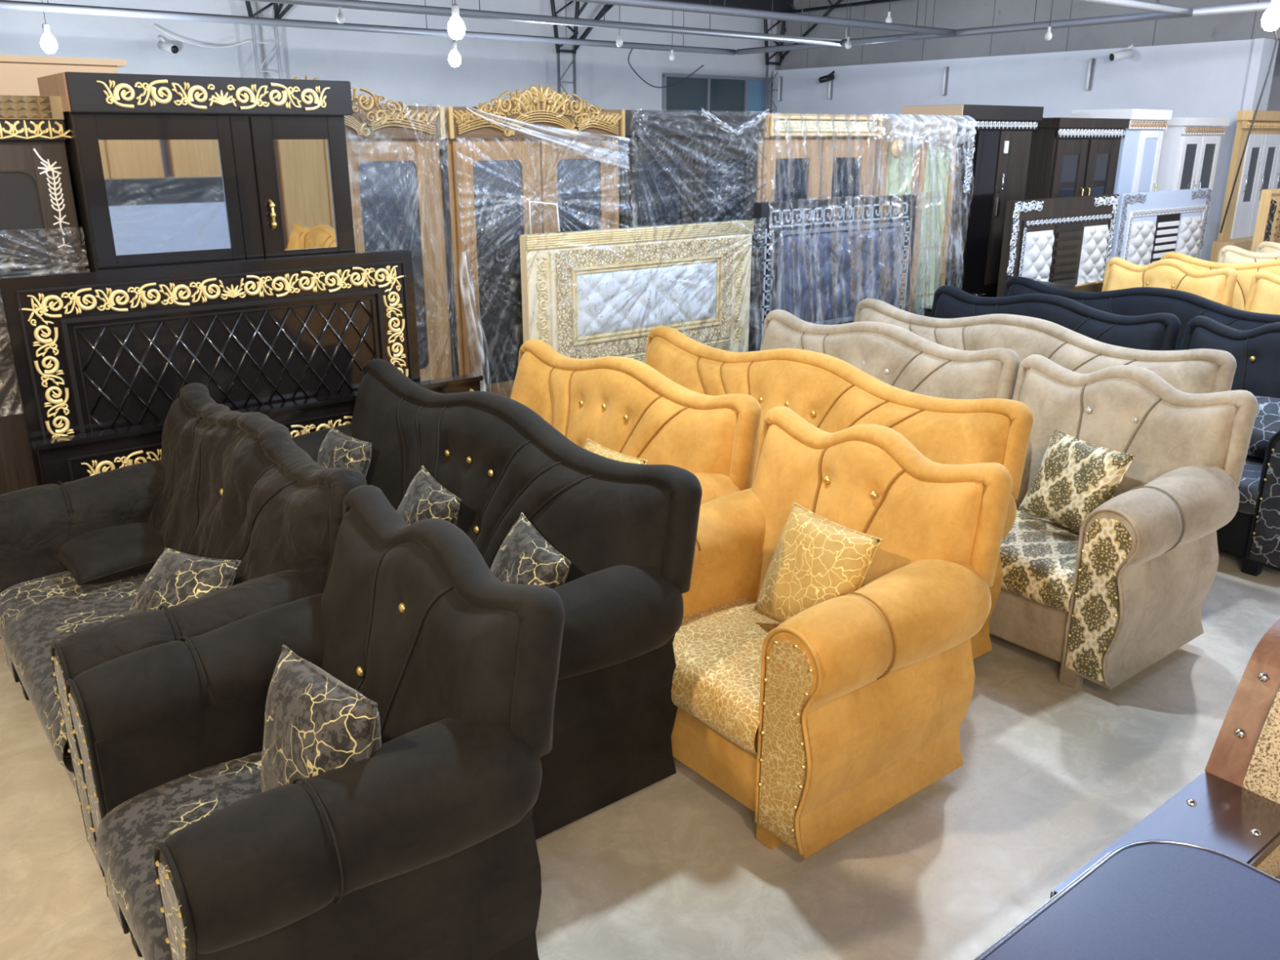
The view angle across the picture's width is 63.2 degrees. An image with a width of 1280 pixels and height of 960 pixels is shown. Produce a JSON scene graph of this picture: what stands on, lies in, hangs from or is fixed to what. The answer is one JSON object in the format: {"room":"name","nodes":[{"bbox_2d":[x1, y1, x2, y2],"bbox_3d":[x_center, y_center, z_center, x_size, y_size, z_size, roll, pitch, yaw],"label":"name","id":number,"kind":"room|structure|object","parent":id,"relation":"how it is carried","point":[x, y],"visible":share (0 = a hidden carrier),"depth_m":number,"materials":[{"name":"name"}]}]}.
{"room":"store","nodes":[
{"label":"store","id":0,"kind":"room"},
{"bbox_2d":[0,0,777,113],"bbox_3d":[-4.830,-4.065,11.971,18.180,4.200,0.200,-14,23,-36],"label":"wall","id":1,"kind":"structure","parent":0,"point":[409,69],"depth_m":13.06,"materials":[{"name":"paint"}]},
{"bbox_2d":[157,35,178,53],"bbox_3d":[-5.094,-4.695,11.212,0.275,0.201,0.096,12,22,33],"label":"security camera","id":2,"kind":"object","parent":1,"relation":"attached to","point":[162,44],"visible":1,"depth_m":11.18,"materials":[{"name":"white plastic"}]},
{"bbox_2d":[662,72,770,113],"bbox_3d":[1.218,-5.873,16.258,2.220,0.840,0.070,-14,23,-36],"label":"window","id":3,"kind":"structure","parent":1,"relation":"in","point":[713,93],"depth_m":16.14,"materials":[{"name":"grey glass"}]},
{"bbox_2d":[664,0,793,11],"bbox_3d":[-4.737,-5.801,11.104,17.980,0.360,0.350,-14,23,-36],"label":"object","id":4,"kind":"structure","parent":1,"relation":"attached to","point":[764,5],"depth_m":15.80,"materials":[{"name":"grey"}]},
{"bbox_2d":[0,549,1279,959],"bbox_3d":[3.138,0.360,5.439,21.200,0.100,22.000,-14,23,-36],"label":"floor","id":5,"kind":"structure","parent":0,"point":[1053,773],"depth_m":3.10,"materials":[{"name":"concrete"}]},
{"bbox_2d":[0,94,87,638],"bbox_3d":[-2.858,-0.389,4.131,1.301,2.144,0.592,-14,23,-36],"label":"wardrobe","id":6,"kind":"object","parent":5,"relation":"on","point":[39,230],"visible":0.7,"depth_m":4.05,"materials":[{"name":"brown wood"}]},
{"bbox_2d":[33,148,71,248],"bbox_3d":[-2.290,-1.099,4.066,0.087,0.378,0.003,-14,23,-36],"label":"flower","id":7,"kind":"object","parent":6,"relation":"on","point":[51,184],"depth_m":4.07,"materials":[{"name":"white paint"}]},
{"bbox_2d":[0,54,126,95],"bbox_3d":[-3.423,-0.860,5.212,1.780,2.360,0.570,-14,23,-36],"label":"tall cabinet","id":8,"kind":"object","parent":5,"relation":"on","point":[19,74],"visible":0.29,"depth_m":4.94,"materials":[{"name":"beige"}]},
{"bbox_2d":[0,382,366,876],"bbox_3d":[-1.622,0.369,3.514,0.895,1.093,1.684,-14,23,-36],"label":"sofa","id":9,"kind":"object","parent":5,"relation":"on","point":[225,483],"visible":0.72,"depth_m":3.45,"materials":[{"name":"black fabric"}]},
{"bbox_2d":[0,570,150,773],"bbox_3d":[-1.720,0.545,3.490,0.640,0.179,1.180,-14,23,-36],"label":"seat cushion","id":10,"kind":"object","parent":9,"relation":"on","point":[38,609],"depth_m":3.50,"materials":[{"name":"fabric"}]},
{"bbox_2d":[56,522,164,585],"bbox_3d":[-1.943,0.264,3.870,0.386,0.146,0.385,-16,24,-40],"label":"cushion","id":11,"kind":"object","parent":9,"relation":"on","point":[111,553],"visible":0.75,"depth_m":3.76,"materials":[{"name":"black fabric"}]},
{"bbox_2d":[126,547,241,615],"bbox_3d":[-1.444,0.406,3.232,0.414,0.325,0.272,11,21,31],"label":"cushion","id":12,"kind":"object","parent":9,"relation":"on","point":[176,577],"visible":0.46,"depth_m":3.19,"materials":[{"name":"fabric"}]},
{"bbox_2d":[36,71,355,271],"bbox_3d":[-1.851,-0.627,4.719,1.125,2.226,0.515,-14,23,-36],"label":"wardrobe","id":13,"kind":"object","parent":5,"relation":"on","point":[165,170],"visible":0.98,"depth_m":4.27,"materials":[{"name":"black"}]},
{"bbox_2d":[0,248,420,485],"bbox_3d":[-1.723,-0.226,4.567,1.670,1.440,0.076,-14,23,-36],"label":"headboard","id":14,"kind":"object","parent":5,"relation":"on","point":[95,350],"visible":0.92,"depth_m":4.31,"materials":[{"name":"black paint"}]},
{"bbox_2d":[31,373,483,484],"bbox_3d":[-1.555,0.067,4.678,1.950,0.835,0.085,-14,23,-36],"label":"footboard","id":15,"kind":"object","parent":5,"relation":"on","point":[70,458],"visible":0.23,"depth_m":4.19,"materials":[{"name":"black paint"}]},
{"bbox_2d":[244,0,293,79],"bbox_3d":[-3.401,-3.998,11.744,1.442,4.214,1.628,-14,23,-36],"label":"lattice column","id":16,"kind":"structure","parent":5,"relation":"on","point":[277,8],"depth_m":11.78,"materials":[{"name":"metal"}]},
{"bbox_2d":[152,25,251,48],"bbox_3d":[-4.770,-4.845,11.390,1.013,0.209,0.074,-11,21,-31],"label":"cable","id":17,"kind":"object","parent":16,"relation":"hanging from","point":[154,26],"visible":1,"depth_m":11.37,"materials":[{"name":"white plastic"}]},
{"bbox_2d":[66,484,564,959],"bbox_3d":[-0.803,0.700,2.519,0.887,1.089,1.092,-14,23,-36],"label":"armchair","id":18,"kind":"object","parent":5,"relation":"on","point":[424,846],"visible":0.95,"depth_m":2.31,"materials":[{"name":"black fabric"}]},
{"bbox_2d":[95,751,262,959],"bbox_3d":[-0.900,0.875,2.496,0.640,0.178,0.590,-14,23,-36],"label":"seat cushion","id":19,"kind":"object","parent":18,"relation":"on","point":[135,818],"depth_m":2.47,"materials":[{"name":"fabric"}]},
{"bbox_2d":[260,644,381,792],"bbox_3d":[-0.710,0.619,2.301,0.413,0.411,0.202,16,24,39],"label":"cushion","id":20,"kind":"object","parent":18,"relation":"on","point":[316,723],"visible":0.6,"depth_m":2.21,"materials":[{"name":"fabric"}]},
{"bbox_2d":[293,75,458,381],"bbox_3d":[-1.786,-0.955,5.625,1.477,2.280,0.648,-14,23,-36],"label":"wardrobe","id":21,"kind":"object","parent":5,"relation":"on","point":[397,153],"visible":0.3,"depth_m":5.56,"materials":[{"name":"brown wood"}]},
{"bbox_2d":[292,358,702,839],"bbox_3d":[-0.829,0.282,3.786,0.887,1.087,2.302,-14,23,-36],"label":"sofa","id":22,"kind":"object","parent":5,"relation":"on","point":[627,531],"visible":0.37,"depth_m":3.21,"materials":[{"name":"black fabric"}]},
{"bbox_2d":[316,426,372,478],"bbox_3d":[-1.269,-0.022,4.381,0.198,0.326,0.356,-16,24,-40],"label":"cushion","id":23,"kind":"object","parent":22,"relation":"on","point":[338,449],"visible":0.41,"depth_m":4.29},
{"bbox_2d":[396,465,462,524],"bbox_3d":[-0.803,0.173,3.826,0.209,0.356,0.386,-11,21,-29],"label":"cushion","id":24,"kind":"object","parent":22,"relation":"on","point":[424,498],"visible":0.42,"depth_m":3.75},
{"bbox_2d":[489,512,571,588],"bbox_3d":[-0.378,0.340,3.321,0.211,0.372,0.400,-10,21,-27],"label":"cushion","id":25,"kind":"object","parent":22,"relation":"on","point":[524,557],"visible":0.5,"depth_m":3.25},
{"bbox_2d":[440,84,631,398],"bbox_3d":[-0.711,-1.203,6.375,1.252,2.280,0.750,-14,23,-36],"label":"wardrobe","id":26,"kind":"object","parent":5,"relation":"on","point":[503,157],"visible":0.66,"depth_m":6.00,"materials":[{"name":"brown wood"}]},
{"bbox_2d":[550,0,613,104],"bbox_3d":[-0.168,-4.812,14.183,1.443,4.230,1.629,-14,23,-36],"label":"lattice column","id":27,"kind":"structure","parent":5,"relation":"on","point":[606,7],"depth_m":14.17,"materials":[{"name":"grey metal"}]},
{"bbox_2d":[510,338,761,504],"bbox_3d":[-0.363,0.073,4.404,0.888,1.095,1.682,-14,23,-36],"label":"sofa","id":28,"kind":"object","parent":5,"relation":"on","point":[624,405],"visible":0.38,"depth_m":4.26,"materials":[{"name":"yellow fabric"}]},
{"bbox_2d":[583,438,647,464],"bbox_3d":[-0.154,0.062,4.064,0.210,0.353,0.394,-12,22,-33],"label":"cushion","id":29,"kind":"object","parent":28,"relation":"on","point":[591,446],"visible":0.16,"depth_m":4.04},
{"bbox_2d":[520,200,766,362],"bbox_3d":[0.060,-0.890,6.410,1.820,1.664,0.152,-14,23,-36],"label":"headboard","id":30,"kind":"object","parent":5,"relation":"on","point":[589,294],"visible":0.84,"depth_m":6.24,"materials":[{"name":"beige paint"}]},
{"bbox_2d":[619,106,769,351],"bbox_3d":[0.203,-1.407,7.155,1.175,2.178,0.728,-14,23,-36],"label":"wardrobe","id":31,"kind":"object","parent":5,"relation":"on","point":[685,166],"visible":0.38,"depth_m":6.73,"materials":[{"name":"brown wood"}]},
{"bbox_2d":[763,0,842,113],"bbox_3d":[2.962,-5.595,16.547,1.443,4.230,1.629,-14,23,-36],"label":"lattice column","id":32,"kind":"structure","parent":5,"relation":"on","point":[780,57],"depth_m":16.51,"materials":[{"name":"grey metal"}]},
{"bbox_2d":[755,112,889,202],"bbox_3d":[1.167,-1.630,7.873,1.230,2.150,0.692,-14,23,-36],"label":"wardrobe","id":33,"kind":"object","parent":5,"relation":"on","point":[820,156],"visible":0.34,"depth_m":7.40,"materials":[{"name":"brown wood"}]},
{"bbox_2d":[644,325,1033,659],"bbox_3d":[0.455,0.017,4.586,0.887,1.087,2.302,-14,23,-36],"label":"sofa","id":34,"kind":"object","parent":5,"relation":"on","point":[832,394],"visible":0.22,"depth_m":4.37,"materials":[{"name":"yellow fabric"}]},
{"bbox_2d":[671,406,1012,858],"bbox_3d":[0.481,0.414,3.380,0.887,1.090,1.092,-14,23,-36],"label":"armchair","id":35,"kind":"object","parent":5,"relation":"on","point":[820,721],"visible":0.65,"depth_m":3.12,"materials":[{"name":"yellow fabric"}]},
{"bbox_2d":[671,597,780,755],"bbox_3d":[0.385,0.590,3.357,0.640,0.179,0.590,-14,23,-36],"label":"seat cushion","id":36,"kind":"object","parent":35,"relation":"on","point":[717,644],"depth_m":3.19,"materials":[{"name":"fabric"}]},
{"bbox_2d":[752,502,882,623],"bbox_3d":[0.551,0.305,3.281,0.213,0.359,0.385,-12,22,-31],"label":"cushion","id":37,"kind":"object","parent":35,"relation":"on","point":[816,559],"visible":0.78,"depth_m":3.23,"materials":[{"name":"fabric"}]},
{"bbox_2d":[749,191,940,351],"bbox_3d":[1.480,-1.220,7.493,1.790,1.610,0.207,-14,23,-36],"label":"headboard","id":38,"kind":"object","parent":5,"relation":"on","point":[823,258],"visible":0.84,"depth_m":7.25,"materials":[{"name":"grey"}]},
{"bbox_2d":[760,309,1020,399],"bbox_3d":[0.928,-0.209,5.257,0.888,1.095,1.682,-14,23,-36],"label":"sofa","id":39,"kind":"object","parent":5,"relation":"on","point":[894,355],"visible":0.15,"depth_m":5.13,"materials":[{"name":"beige fabric"}]},
{"bbox_2d":[872,114,977,315],"bbox_3d":[2.068,-1.854,8.543,1.060,2.155,0.709,-14,23,-36],"label":"wardrobe","id":40,"kind":"object","parent":5,"relation":"on","point":[931,154],"visible":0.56,"depth_m":8.24,"materials":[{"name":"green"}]},
{"bbox_2d":[890,138,903,158],"bbox_3d":[1.928,-2.483,7.793,0.140,0.140,0.040,-14,23,-36],"label":"tape roll","id":41,"kind":"object","parent":40,"relation":"hanging from","point":[893,148],"visible":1,"depth_m":7.76,"materials":[{"name":"beige plastic"}]},
{"bbox_2d":[920,305,932,316],"bbox_3d":[2.513,-0.983,8.106,0.620,0.735,0.420,-14,23,-36],"label":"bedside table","id":42,"kind":"object","parent":5,"relation":"on","point":[927,311],"visible":0.11,"depth_m":7.94,"materials":[{"name":"black"}]},
{"bbox_2d":[901,104,1044,297],"bbox_3d":[2.851,-2.123,9.219,1.170,2.240,0.626,-14,23,-36],"label":"wardrobe","id":43,"kind":"object","parent":5,"relation":"on","point":[1002,143],"visible":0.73,"depth_m":8.86,"materials":[{"name":"black"}]},
{"bbox_2d":[853,297,1236,393],"bbox_3d":[1.740,-0.288,5.508,0.887,1.087,2.302,-14,23,-36],"label":"sofa","id":44,"kind":"object","parent":5,"relation":"on","point":[1197,371],"visible":0.21,"depth_m":5.36,"materials":[{"name":"beige fabric"}]},
{"bbox_2d":[930,284,1180,351],"bbox_3d":[2.159,-0.525,6.212,0.888,1.095,1.682,-14,23,-36],"label":"sofa","id":45,"kind":"object","parent":5,"relation":"on","point":[1159,331],"visible":0.16,"depth_m":6.09,"materials":[{"name":"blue fabric"}]},
{"bbox_2d":[996,194,1119,297],"bbox_3d":[3.677,-1.708,9.143,1.675,1.500,0.132,-14,23,-36],"label":"headboard","id":46,"kind":"object","parent":5,"relation":"on","point":[1052,237],"visible":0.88,"depth_m":8.91,"materials":[{"name":"brown wood"}]},
{"bbox_2d":[1035,275,1103,292],"bbox_3d":[3.452,-1.224,8.645,0.900,0.855,0.450,-14,23,-36],"label":"bedside table","id":47,"kind":"object","parent":5,"relation":"on","point":[1070,282],"visible":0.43,"depth_m":8.45,"materials":[{"name":"black"}]},
{"bbox_2d":[1024,117,1129,199],"bbox_3d":[4.006,-2.380,10.134,1.220,2.155,0.638,-14,23,-36],"label":"wardrobe","id":48,"kind":"object","parent":5,"relation":"on","point":[1069,157],"visible":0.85,"depth_m":9.56,"materials":[{"name":"brown wood"}]},
{"bbox_2d":[1071,108,1172,194],"bbox_3d":[4.816,-2.626,10.732,0.790,2.245,0.638,-14,23,-36],"label":"wardrobe","id":49,"kind":"object","parent":5,"relation":"on","point":[1140,150],"visible":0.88,"depth_m":10.25,"materials":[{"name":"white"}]},
{"bbox_2d":[989,354,1257,689],"bbox_3d":[1.749,0.118,4.277,0.887,1.090,1.092,-14,23,-36],"label":"armchair","id":50,"kind":"object","parent":5,"relation":"on","point":[1107,602],"visible":0.65,"depth_m":4.01,"materials":[{"name":"beige fabric"}]},
{"bbox_2d":[1000,507,1079,612],"bbox_3d":[1.652,0.293,4.254,0.640,0.179,0.590,-14,23,-36],"label":"seat cushion","id":51,"kind":"object","parent":50,"relation":"on","point":[1038,554],"depth_m":4.02,"materials":[{"name":"fabric"}]},
{"bbox_2d":[1017,428,1135,533],"bbox_3d":[1.775,0.016,4.252,0.206,0.362,0.384,-11,21,-30],"label":"cushion","id":52,"kind":"object","parent":50,"relation":"on","point":[1074,477],"visible":0.91,"depth_m":4.20,"materials":[{"name":"fabric"}]},
{"bbox_2d":[973,840,1279,959],"bbox_3d":[0.748,1.232,1.405,1.260,0.778,0.860,-14,23,-36],"label":"table","id":53,"kind":"object","parent":5,"relation":"on","point":[1146,900],"visible":1,"depth_m":1.73,"materials":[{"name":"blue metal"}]},
{"bbox_2d":[1002,275,1279,350],"bbox_3d":[3.006,-0.620,6.513,0.887,1.087,2.302,-14,23,-36],"label":"sofa","id":54,"kind":"object","parent":5,"relation":"on","point":[1134,301],"visible":0.16,"depth_m":6.55,"materials":[{"name":"blue fabric"}]},
{"bbox_2d":[1111,187,1212,265],"bbox_3d":[5.074,-2.057,10.198,1.765,1.500,0.132,-14,23,-36],"label":"headboard","id":55,"kind":"object","parent":5,"relation":"on","point":[1149,225],"visible":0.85,"depth_m":9.97,"materials":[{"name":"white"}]},
{"bbox_2d":[1049,617,1279,898],"bbox_3d":[1.601,0.956,1.910,1.130,0.885,1.215,-14,23,-36],"label":"sofa","id":56,"kind":"object","parent":5,"relation":"on","point":[1232,808],"visible":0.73,"depth_m":2.27,"materials":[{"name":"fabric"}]},
{"bbox_2d":[1102,257,1237,306],"bbox_3d":[3.839,-1.130,8.051,0.887,1.090,1.092,-14,23,-36],"label":"sofa","id":57,"kind":"object","parent":5,"relation":"on","point":[1218,286],"visible":0.19,"depth_m":8.04,"materials":[{"name":"yellow fabric"}]},
{"bbox_2d":[1155,117,1229,258],"bbox_3d":[5.767,-2.832,11.460,0.960,2.180,0.638,-14,23,-36],"label":"wardrobe","id":58,"kind":"object","parent":5,"relation":"on","point":[1190,147],"visible":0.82,"depth_m":10.92,"materials":[{"name":"white paint"}]},
{"bbox_2d":[1160,252,1279,310],"bbox_3d":[4.885,-1.129,8.053,0.887,1.087,2.302,-14,23,-36],"label":"sofa","id":59,"kind":"object","parent":5,"relation":"on","point":[1246,272],"visible":0.15,"depth_m":8.39,"materials":[{"name":"yellow fabric"}]},
{"bbox_2d":[1180,315,1279,576],"bbox_3d":[3.037,-0.216,5.286,0.887,1.090,1.092,-14,23,-36],"label":"armchair","id":60,"kind":"object","parent":5,"relation":"on","point":[1253,534],"visible":0.35,"depth_m":5.04,"materials":[{"name":"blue fabric"}]},
{"bbox_2d":[1236,455,1263,514],"bbox_3d":[2.941,-0.041,5.263,0.640,0.179,0.590,-14,23,-36],"label":"seat cushion","id":61,"kind":"object","parent":60,"relation":"on","point":[1251,488],"depth_m":4.90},
{"bbox_2d":[1246,395,1279,457],"bbox_3d":[3.119,-0.264,5.191,0.298,0.269,0.396,-16,24,-39],"label":"cushion","id":62,"kind":"object","parent":60,"relation":"on","point":[1267,421],"visible":0.28,"depth_m":5.13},
{"bbox_2d":[1209,110,1279,262],"bbox_3d":[6.859,-3.054,12.004,1.720,2.260,0.800,-14,23,-36],"label":"wardrobe","id":63,"kind":"object","parent":5,"relation":"on","point":[1260,169],"visible":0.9,"depth_m":11.56,"materials":[{"name":"beige wood"}]},
{"bbox_2d":[1217,244,1279,263],"bbox_3d":[5.426,-1.349,8.703,0.888,1.095,1.682,-14,23,-36],"label":"sofa","id":64,"kind":"object","parent":5,"relation":"on","point":[1228,254],"visible":0.16,"depth_m":9.18,"materials":[{"name":"beige fabric"}]},
{"bbox_2d":[1244,270,1279,315],"bbox_3d":[4.536,-0.855,7.219,0.887,1.090,1.092,-14,23,-36],"label":"armchair","id":65,"kind":"object","parent":5,"relation":"on","point":[1264,294],"visible":0.14,"depth_m":7.53,"materials":[{"name":"yellow fabric"}]},
{"bbox_2d":[1250,188,1279,252],"bbox_3d":[6.468,-2.151,10.452,1.480,1.520,0.084,-14,23,-36],"label":"headboard","id":66,"kind":"object","parent":5,"relation":"on","point":[1267,228],"visible":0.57,"depth_m":9.90,"materials":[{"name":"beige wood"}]},
{"bbox_2d":[1255,240,1279,253],"bbox_3d":[6.239,-1.427,8.954,0.887,1.087,2.302,-14,23,-36],"label":"sofa","id":67,"kind":"object","parent":5,"relation":"on","point":[1265,246],"visible":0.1,"depth_m":9.73,"materials":[{"name":"beige fabric"}]},
{"bbox_2d":[771,39,1254,261],"bbox_3d":[4.471,-4.278,14.525,0.120,3.000,7.320,-14,23,-36],"label":"wall","id":68,"kind":"structure","parent":0,"point":[1200,79],"depth_m":13.06,"materials":[{"name":"white paint"}]},
{"bbox_2d":[777,76,782,101],"bbox_3d":[2.238,-6.266,16.666,0.068,0.370,0.060,-14,23,-36],"label":"tube light","id":69,"kind":"object","parent":68,"relation":"attached to","point":[780,78],"visible":1,"depth_m":16.65,"materials":[{"name":"white plastic"}]},
{"bbox_2d":[818,71,835,83],"bbox_3d":[2.839,-6.113,15.771,0.259,0.182,0.089,-7,20,-21],"label":"security camera","id":70,"kind":"object","parent":68,"relation":"attached to","point":[830,77],"visible":1,"depth_m":15.74,"materials":[{"name":"black plastic"}]},
{"bbox_2d":[827,80,833,99],"bbox_3d":[2.904,-6.003,15.871,0.068,0.370,0.060,-14,23,-36],"label":"tube light","id":71,"kind":"object","parent":68,"relation":"attached to","point":[830,82],"visible":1,"depth_m":15.87,"materials":[{"name":"white plastic"}]},
{"bbox_2d":[942,66,949,95],"bbox_3d":[4.199,-5.492,14.325,0.068,0.370,0.060,-14,23,-36],"label":"tube light","id":72,"kind":"object","parent":68,"relation":"attached to","point":[945,77],"visible":1,"depth_m":14.30,"materials":[{"name":"white plastic"}]},
{"bbox_2d":[1084,57,1094,90],"bbox_3d":[5.512,-4.973,12.758,0.068,0.370,0.060,-14,23,-36],"label":"tube light","id":73,"kind":"object","parent":68,"relation":"attached to","point":[1091,61],"visible":1,"depth_m":12.74,"materials":[{"name":"white plastic"}]},
{"bbox_2d":[1109,44,1133,61],"bbox_3d":[5.708,-5.059,12.312,0.288,0.196,0.096,-4,19,-11],"label":"security camera","id":74,"kind":"object","parent":68,"relation":"attached to","point":[1127,52],"visible":1,"depth_m":12.28,"materials":[{"name":"white plastic"}]},
{"bbox_2d":[774,0,1279,70],"bbox_3d":[9.054,-3.119,9.111,0.200,4.200,21.800,-14,23,-36],"label":"wall","id":75,"kind":"structure","parent":0,"point":[948,14],"depth_m":13.74,"materials":[{"name":"grey concrete"}]},
{"bbox_2d":[1242,38,1279,111],"bbox_3d":[6.836,-3.380,11.809,0.380,3.000,0.100,-14,23,-36],"label":"column","id":76,"kind":"structure","parent":75,"relation":"attached to","point":[1263,48],"depth_m":11.37,"materials":[{"name":"white paint"}]},
{"bbox_2d":[1266,57,1279,111],"bbox_3d":[12.600,-2.720,9.657,0.200,3.100,18.000,-14,23,-36],"label":"wall","id":77,"kind":"structure","parent":0,"point":[1273,104],"depth_m":14.00,"materials":[{"name":"white paint"}]},
{"bbox_2d":[1275,40,1279,57],"bbox_3d":[11.496,-3.869,8.352,3.020,0.100,18.000,-14,23,-36],"label":"trim","id":78,"kind":"structure","parent":77,"relation":"attached to","point":[1278,47],"depth_m":12.89,"materials":[{"name":"white paint"}]},
{"bbox_3d":[1.956,-3.427,3.197,18.180,0.100,22.000,-14,23,-36],"label":"ceiling","id":79,"kind":"structure","parent":0,"visible":0},
{"bbox_2d":[40,0,57,53],"bbox_3d":[-5.282,-4.531,9.082,0.136,1.500,0.133,-14,23,-36],"label":"light bulb","id":80,"kind":"object","parent":79,"relation":"hanging from","point":[48,43],"visible":1,"depth_m":9.24,"materials":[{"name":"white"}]},
{"bbox_2d":[41,22,50,33],"bbox_3d":[-5.282,-4.014,9.253,0.060,0.090,0.057,-14,23,-36],"label":"socket","id":81,"kind":"object","parent":80,"relation":"attached to","point":[46,27],"depth_m":9.23,"materials":[{"name":"white plastic"}]},
{"bbox_2d":[336,6,344,23],"bbox_3d":[-2.388,-4.282,8.090,0.068,1.350,0.066,-14,23,-36],"label":"light bulb","id":82,"kind":"object","parent":79,"relation":"hanging from","point":[340,17],"visible":1,"depth_m":8.27,"materials":[{"name":"glass"}]},
{"bbox_2d":[0,0,735,55],"bbox_3d":[-4.174,-4.593,8.846,13.720,1.234,0.045,-14,23,-36],"label":"rail","id":83,"kind":"object","parent":79,"relation":"hanging from","point":[4,4],"visible":1,"depth_m":9.86,"materials":[{"name":"grey metal"}]},
{"bbox_2d":[627,48,703,88],"bbox_3d":[0.207,-5.202,13.171,0.423,0.409,2.113,9,20,25],"label":"cable","id":84,"kind":"object","parent":83,"relation":"hanging from","point":[631,49],"visible":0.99,"depth_m":13.56,"materials":[{"name":"rubber"}]},
{"bbox_2d":[448,4,461,66],"bbox_3d":[-1.981,-5.135,10.908,0.136,1.500,0.133,-14,23,-36],"label":"light bulb","id":85,"kind":"object","parent":79,"relation":"hanging from","point":[454,58],"visible":0.98,"depth_m":11.07,"materials":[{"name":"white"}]},
{"bbox_2d":[451,41,457,50],"bbox_3d":[-1.981,-4.618,11.079,0.060,0.090,0.057,-14,23,-36],"label":"socket","id":86,"kind":"object","parent":85,"relation":"attached to","point":[454,47],"depth_m":11.06,"materials":[{"name":"white plastic"}]},
{"bbox_2d":[447,0,465,39],"bbox_3d":[-1.402,-4.084,7.730,0.136,1.500,0.133,-14,23,-36],"label":"light bulb","id":87,"kind":"object","parent":79,"relation":"hanging from","point":[455,28],"visible":1,"depth_m":7.89,"materials":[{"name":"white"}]},
{"bbox_2d":[451,4,459,16],"bbox_3d":[-1.402,-3.567,7.901,0.060,0.090,0.057,-14,23,-36],"label":"socket","id":88,"kind":"object","parent":87,"relation":"attached to","point":[455,7],"depth_m":7.88,"materials":[{"name":"white plastic"}]},
{"bbox_2d":[240,0,841,46],"bbox_3d":[-1.910,-4.457,8.432,10.720,1.234,0.045,-14,23,-36],"label":"rail","id":89,"kind":"object","parent":79,"relation":"hanging from","point":[349,4],"visible":1,"depth_m":9.40,"materials":[{"name":"grey metal"}]},
{"bbox_2d":[616,29,622,46],"bbox_3d":[-0.196,-4.811,9.751,0.068,1.390,0.066,-14,23,-36],"label":"light bulb","id":90,"kind":"object","parent":79,"relation":"hanging from","point":[619,42],"visible":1,"depth_m":9.93,"materials":[{"name":"glass"}]},
{"bbox_2d":[669,0,675,60],"bbox_3d":[0.381,-5.636,12.183,0.068,1.350,0.066,-14,23,-36],"label":"light bulb","id":91,"kind":"object","parent":79,"relation":"hanging from","point":[672,57],"visible":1,"depth_m":12.35,"materials":[{"name":"white glass"}]},
{"bbox_2d":[565,0,955,36],"bbox_3d":[0.210,-4.376,8.190,7.720,1.234,0.045,-14,23,-36],"label":"rail","id":92,"kind":"object","parent":79,"relation":"hanging from","point":[655,4],"visible":1,"depth_m":9.05,"materials":[{"name":"grey metal"}]},
{"bbox_2d":[778,0,902,13],"bbox_3d":[7.838,-5.137,9.242,0.042,0.392,18.500,-14,23,-36],"label":"roof truss","id":93,"kind":"object","parent":79,"relation":"attached to","point":[872,2],"visible":0.76,"depth_m":15.24,"materials":[{"name":"grey metal"}]},
{"bbox_2d":[844,0,851,48],"bbox_3d":[2.220,-5.227,10.898,0.068,1.320,0.066,-14,23,-36],"label":"light bulb","id":94,"kind":"object","parent":79,"relation":"hanging from","point":[847,45],"visible":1,"depth_m":11.06,"materials":[{"name":"glass"}]},
{"bbox_2d":[885,0,892,22],"bbox_3d":[2.586,-5.262,10.655,0.068,1.100,0.066,-14,23,-36],"label":"light bulb","id":95,"kind":"object","parent":79,"relation":"hanging from","point":[888,20],"visible":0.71,"depth_m":10.79,"materials":[{"name":"glass"}]},
{"bbox_2d":[735,0,1279,54],"bbox_3d":[3.417,-5.057,10.248,0.045,1.234,7.060,-14,23,-36],"label":"rail","id":96,"kind":"object","parent":79,"relation":"hanging from","point":[1255,6],"visible":1,"depth_m":9.96,"materials":[{"name":"grey metal"}]},
{"bbox_2d":[1219,30,1277,233],"bbox_3d":[5.150,-3.004,8.759,0.238,1.805,0.038,-4,19,-11],"label":"cable","id":97,"kind":"object","parent":96,"relation":"hanging from","point":[1274,31],"visible":0.89,"depth_m":8.78,"materials":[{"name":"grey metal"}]},
{"bbox_2d":[1044,0,1053,40],"bbox_3d":[3.840,-4.775,9.579,0.068,1.350,0.066,-14,23,-36],"label":"light bulb","id":98,"kind":"object","parent":79,"relation":"hanging from","point":[1048,35],"visible":1,"depth_m":9.75,"materials":[{"name":"glass"}]},
{"bbox_2d":[1075,0,1193,17],"bbox_3d":[2.443,-3.999,7.049,5.721,1.234,0.045,-14,23,-35],"label":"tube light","id":99,"kind":"object","parent":79,"relation":"hanging from","point":[1134,4],"visible":1,"depth_m":8.44,"materials":[{"name":"grey metal"}]},
{"bbox_2d":[1261,0,1279,31],"bbox_3d":[4.444,-3.875,7.098,0.136,1.500,0.133,-14,23,-36],"label":"light bulb","id":100,"kind":"object","parent":79,"relation":"hanging from","point":[1270,21],"visible":1,"depth_m":7.26,"materials":[{"name":"beige"}]},
{"bbox_2d":[1270,0,1279,5],"bbox_3d":[4.444,-3.358,7.269,0.060,0.090,0.057,-14,23,-36],"label":"socket","id":101,"kind":"object","parent":100,"relation":"attached to","point":[1273,2],"depth_m":7.26,"materials":[{"name":"white plastic"}]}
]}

